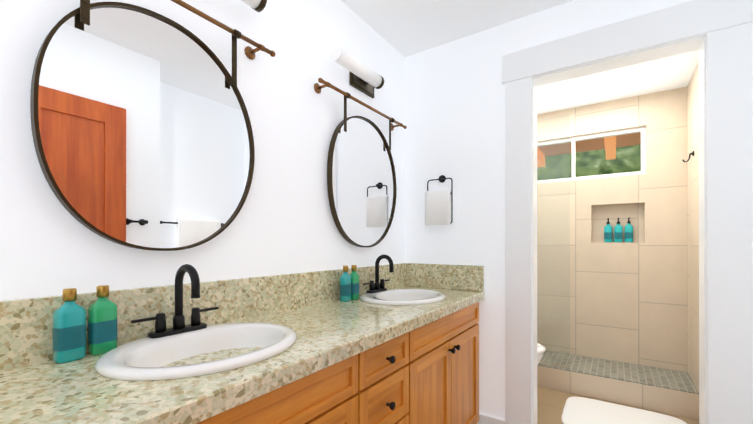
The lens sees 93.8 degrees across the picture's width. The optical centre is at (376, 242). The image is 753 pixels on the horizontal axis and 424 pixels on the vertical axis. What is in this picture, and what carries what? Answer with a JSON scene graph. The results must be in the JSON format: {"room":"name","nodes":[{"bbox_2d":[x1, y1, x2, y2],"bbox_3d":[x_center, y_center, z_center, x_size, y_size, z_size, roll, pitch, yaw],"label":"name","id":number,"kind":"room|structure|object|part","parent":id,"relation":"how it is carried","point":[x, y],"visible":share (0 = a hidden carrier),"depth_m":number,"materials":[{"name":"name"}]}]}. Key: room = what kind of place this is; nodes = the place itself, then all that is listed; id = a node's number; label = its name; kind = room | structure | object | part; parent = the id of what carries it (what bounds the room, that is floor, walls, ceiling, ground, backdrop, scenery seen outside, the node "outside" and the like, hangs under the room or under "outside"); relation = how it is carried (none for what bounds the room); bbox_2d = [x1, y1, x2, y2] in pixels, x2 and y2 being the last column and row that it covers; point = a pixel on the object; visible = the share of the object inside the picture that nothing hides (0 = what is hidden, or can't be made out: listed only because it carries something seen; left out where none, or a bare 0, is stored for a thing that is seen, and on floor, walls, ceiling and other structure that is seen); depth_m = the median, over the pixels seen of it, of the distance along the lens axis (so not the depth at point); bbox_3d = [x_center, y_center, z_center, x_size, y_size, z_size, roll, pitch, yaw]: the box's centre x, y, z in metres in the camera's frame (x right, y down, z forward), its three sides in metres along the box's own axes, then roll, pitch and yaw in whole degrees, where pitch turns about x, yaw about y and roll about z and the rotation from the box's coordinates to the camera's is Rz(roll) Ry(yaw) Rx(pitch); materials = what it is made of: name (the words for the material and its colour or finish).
{"room":"bathroom","nodes":[
{"label":"bathroom","id":0,"kind":"room"},
{"bbox_2d":[0,0,403,300],"bbox_3d":[-0.254,-0.077,1.851,0.120,2.500,4.620,0,0,34],"label":"wall","id":1,"kind":"structure","parent":0,"point":[285,224],"depth_m":1.41,"materials":[{"name":"paint"}]},
{"bbox_2d":[30,0,275,250],"bbox_3d":[-0.654,-0.371,1.076,0.084,0.794,0.808,0,0,34],"label":"mirror","id":2,"kind":"object","parent":1,"relation":"attached to","point":[142,132],"visible":1,"depth_m":1.03,"materials":[{"name":"silver metal"}]},
{"bbox_3d":[-0.654,-0.666,1.077,0.084,0.204,0.808,0,0,34],"label":"rail","id":3,"kind":"part","parent":2,"relation":"part of","materials":[{"name":"orange metal"}]},
{"bbox_2d":[241,0,266,11],"bbox_3d":[-0.577,-0.900,1.164,0.113,0.096,0.437,0,0,34],"label":"light bar","id":4,"kind":"object","parent":1,"relation":"attached to","point":[258,5],"visible":1,"depth_m":1.30,"materials":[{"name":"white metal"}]},
{"bbox_2d":[330,46,383,97],"bbox_3d":[-0.095,-0.899,1.877,0.113,0.096,0.421,0,0,34],"label":"light bar","id":5,"kind":"object","parent":1,"relation":"attached to","point":[364,79],"visible":1,"depth_m":1.86,"materials":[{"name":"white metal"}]},
{"bbox_2d":[314,78,406,246],"bbox_3d":[-0.060,-0.369,1.954,0.084,0.794,0.808,0,0,34],"label":"mirror","id":6,"kind":"object","parent":1,"relation":"attached to","point":[361,184],"visible":1,"depth_m":1.93,"materials":[{"name":"silver metal"}]},
{"bbox_3d":[-0.060,-0.664,1.954,0.084,0.204,0.808,0,0,34],"label":"rail","id":7,"kind":"part","parent":6,"relation":"part of","materials":[{"name":"orange metal"}]},
{"bbox_2d":[341,0,698,114],"bbox_3d":[0.562,-1.266,1.301,2.090,0.125,4.620,0,0,34],"label":"ceiling","id":8,"kind":"structure","parent":0,"point":[405,28],"depth_m":2.15,"materials":[{"name":"paint"}]},
{"bbox_2d":[404,0,690,419],"bbox_3d":[1.049,-0.077,1.894,1.950,2.500,0.150,0,0,34],"label":"wall","id":9,"kind":"structure","parent":0,"point":[446,104],"depth_m":2.13,"materials":[{"name":"paint"}]},
{"bbox_2d":[425,175,452,224],"bbox_3d":[0.400,-0.270,2.227,0.177,0.321,0.064,0,0,34],"label":"towel ring","id":10,"kind":"object","parent":9,"relation":"attached to","point":[438,207],"visible":1,"depth_m":2.20,"materials":[{"name":"black metal"}]},
{"bbox_2d":[425,189,450,224],"bbox_3d":[0.391,-0.220,2.222,0.166,0.221,0.044,0,0,34],"label":"hand towel","id":11,"kind":"object","parent":10,"relation":"hanging from","point":[437,202],"depth_m":2.20,"materials":[{"name":"white fabric"}]},
{"bbox_2d":[477,413,504,423],"bbox_3d":[0.467,1.098,2.209,0.666,0.150,0.015,0,0,34],"label":"baseboard","id":12,"kind":"structure","parent":9,"relation":"attached to","point":[485,419],"depth_m":2.06,"materials":[{"name":"white"}]},
{"bbox_2d":[502,0,752,423],"bbox_3d":[1.190,0.049,1.799,1.030,2.247,0.168,0,0,34],"label":"door frame","id":13,"kind":"structure","parent":9,"relation":"attached to","point":[718,34],"depth_m":1.56,"materials":[{"name":"white"}]},
{"bbox_2d":[685,62,698,391],"bbox_3d":[2.056,-0.014,2.106,0.120,2.375,1.350,0,0,34],"label":"tiled wall","id":14,"kind":"structure","parent":9,"relation":"attached to","point":[692,89],"depth_m":2.53,"materials":[{"name":"beige tile"}]},
{"bbox_2d":[682,151,693,161],"bbox_3d":[2.206,-0.608,2.494,0.063,0.076,0.040,0,0,34],"label":"robe hook","id":15,"kind":"object","parent":14,"relation":"attached to","point":[692,154],"visible":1,"depth_m":2.49,"materials":[{"name":"black metal"}]},
{"bbox_2d":[537,87,684,371],"bbox_3d":[1.789,-0.012,3.185,1.770,2.375,0.120,0,0,34],"label":"tiled wall","id":16,"kind":"structure","parent":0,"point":[636,301],"depth_m":2.95,"materials":[{"name":"beige tile"}]},
{"bbox_2d":[537,126,645,182],"bbox_3d":[1.784,-0.752,3.187,1.040,0.395,0.056,0,0,34],"label":"window","id":17,"kind":"structure","parent":16,"relation":"in","point":[642,130],"depth_m":3.07,"materials":[{"name":"white plastic"}]},
{"bbox_2d":[604,218,611,241],"bbox_3d":[1.992,-0.104,3.026,0.059,0.207,0.054,0,0,34],"label":"bottle","id":18,"kind":"object","parent":16,"relation":"in","point":[608,232],"visible":0.98,"depth_m":3.02,"materials":[{"name":"teal plastic"}]},
{"bbox_2d":[614,218,622,241],"bbox_3d":[2.051,-0.104,2.986,0.059,0.207,0.054,0,0,34],"label":"bottle","id":19,"kind":"object","parent":16,"relation":"in","point":[618,232],"visible":0.96,"depth_m":2.98,"materials":[{"name":"teal plastic"}]},
{"bbox_2d":[625,217,632,241],"bbox_3d":[2.111,-0.104,2.945,0.059,0.207,0.054,0,0,34],"label":"bottle","id":20,"kind":"object","parent":16,"relation":"in","point":[628,232],"visible":0.98,"depth_m":2.94,"materials":[{"name":"teal plastic"}]},
{"bbox_2d":[537,386,698,423],"bbox_3d":[0.562,1.202,1.297,2.090,0.060,4.620,0,0,34],"label":"floor","id":21,"kind":"structure","parent":0,"point":[550,404],"depth_m":2.52,"materials":[{"name":"tile"}]},
{"bbox_2d":[0,254,483,423],"bbox_3d":[-0.253,0.618,1.245,0.554,1.108,2.418,0,0,34],"label":"bathroom vanity","id":22,"kind":"object","parent":21,"relation":"on","point":[396,343],"visible":1,"depth_m":1.06,"materials":[{"name":"beige stone"}]},
{"bbox_2d":[53,288,85,363],"bbox_3d":[-0.758,0.202,0.869,0.043,0.176,0.060,0,0,34],"label":"bottle","id":23,"kind":"object","parent":22,"relation":"on","point":[69,329],"visible":1,"depth_m":0.86,"materials":[{"name":"teal plastic"},{"name":"paper label"},{"name":"cork"}]},
{"bbox_2d":[88,285,116,355],"bbox_3d":[-0.723,0.202,0.931,0.041,0.176,0.060,0,0,34],"label":"bottle","id":24,"kind":"object","parent":22,"relation":"on","point":[102,324],"visible":0.96,"depth_m":0.92,"materials":[{"name":"green plastic"},{"name":"paper label"},{"name":"cork"}]},
{"bbox_2d":[131,264,218,337],"bbox_3d":[-0.567,0.168,1.048,0.130,0.208,0.254,0,0,34],"label":"faucet","id":25,"kind":"object","parent":22,"relation":"on","point":[196,328],"depth_m":1.06,"materials":[{"name":"black metal"}]},
{"bbox_2d":[95,322,296,380],"bbox_3d":[-0.463,0.343,0.978,0.436,0.142,0.506,0,0,34],"label":"sink","id":26,"kind":"object","parent":22,"relation":"in","point":[204,351],"depth_m":0.97,"materials":[{"name":"white ceramic"}]},
{"bbox_2d":[340,266,350,301],"bbox_3d":[-0.153,0.204,1.752,0.041,0.176,0.060,0,0,34],"label":"bottle","id":27,"kind":"object","parent":22,"relation":"on","point":[345,286],"visible":1,"depth_m":1.73,"materials":[{"name":"teal plastic"}]},
{"bbox_2d":[350,265,358,299],"bbox_3d":[-0.116,0.204,1.808,0.040,0.176,0.059,0,0,34],"label":"bottle","id":28,"kind":"object","parent":22,"relation":"on","point":[354,275],"visible":0.92,"depth_m":1.79,"materials":[{"name":"green"}]},
{"bbox_2d":[363,254,393,292],"bbox_3d":[0.038,0.170,1.943,0.130,0.208,0.254,0,0,34],"label":"faucet","id":29,"kind":"object","parent":22,"relation":"on","point":[376,287],"depth_m":1.95,"materials":[{"name":"black metal"}]},
{"bbox_2d":[360,289,445,304],"bbox_3d":[0.142,0.345,1.872,0.436,0.142,0.506,0,0,34],"label":"sink","id":30,"kind":"object","parent":22,"relation":"in","point":[367,296],"depth_m":1.91,"materials":[{"name":"white ceramic"}]},
{"bbox_2d":[537,343,545,366],"bbox_3d":[0.842,0.770,2.642,0.779,0.806,0.420,0,0,34],"label":"toilet","id":31,"kind":"object","parent":21,"relation":"on","point":[541,349],"visible":0.06,"depth_m":2.40,"materials":[{"name":"white ceramic"}]},
{"bbox_2d":[537,350,698,419],"bbox_3d":[1.582,1.086,2.973,1.638,0.178,0.460,0,0,34],"label":"platform","id":32,"kind":"object","parent":21,"relation":"on","point":[669,391],"visible":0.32,"depth_m":2.63,"materials":[{"name":"tile"}]},
{"bbox_2d":[537,115,569,368],"bbox_3d":[1.160,-0.009,3.025,0.879,2.011,0.020,0,0,34],"label":"glass shower screen","id":33,"kind":"object","parent":32,"relation":"on","point":[556,365],"visible":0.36,"depth_m":2.84,"materials":[{"name":"clear glass"}]},
{"bbox_2d":[562,396,686,423],"bbox_3d":[1.606,1.166,2.287,0.690,0.013,0.550,0,0,34],"label":"rug","id":34,"kind":"object","parent":21,"relation":"on","point":[579,410],"visible":0.92,"depth_m":2.37,"materials":[{"name":"white fabric"}]},
{"label":"outside","id":35,"kind":"structure","parent":0,"visible":0},
{"bbox_2d":[537,132,640,180],"bbox_3d":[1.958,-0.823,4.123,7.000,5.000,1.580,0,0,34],"label":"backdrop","id":36,"kind":"structure","parent":35,"point":[621,143],"depth_m":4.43,"materials":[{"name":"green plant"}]}
]}

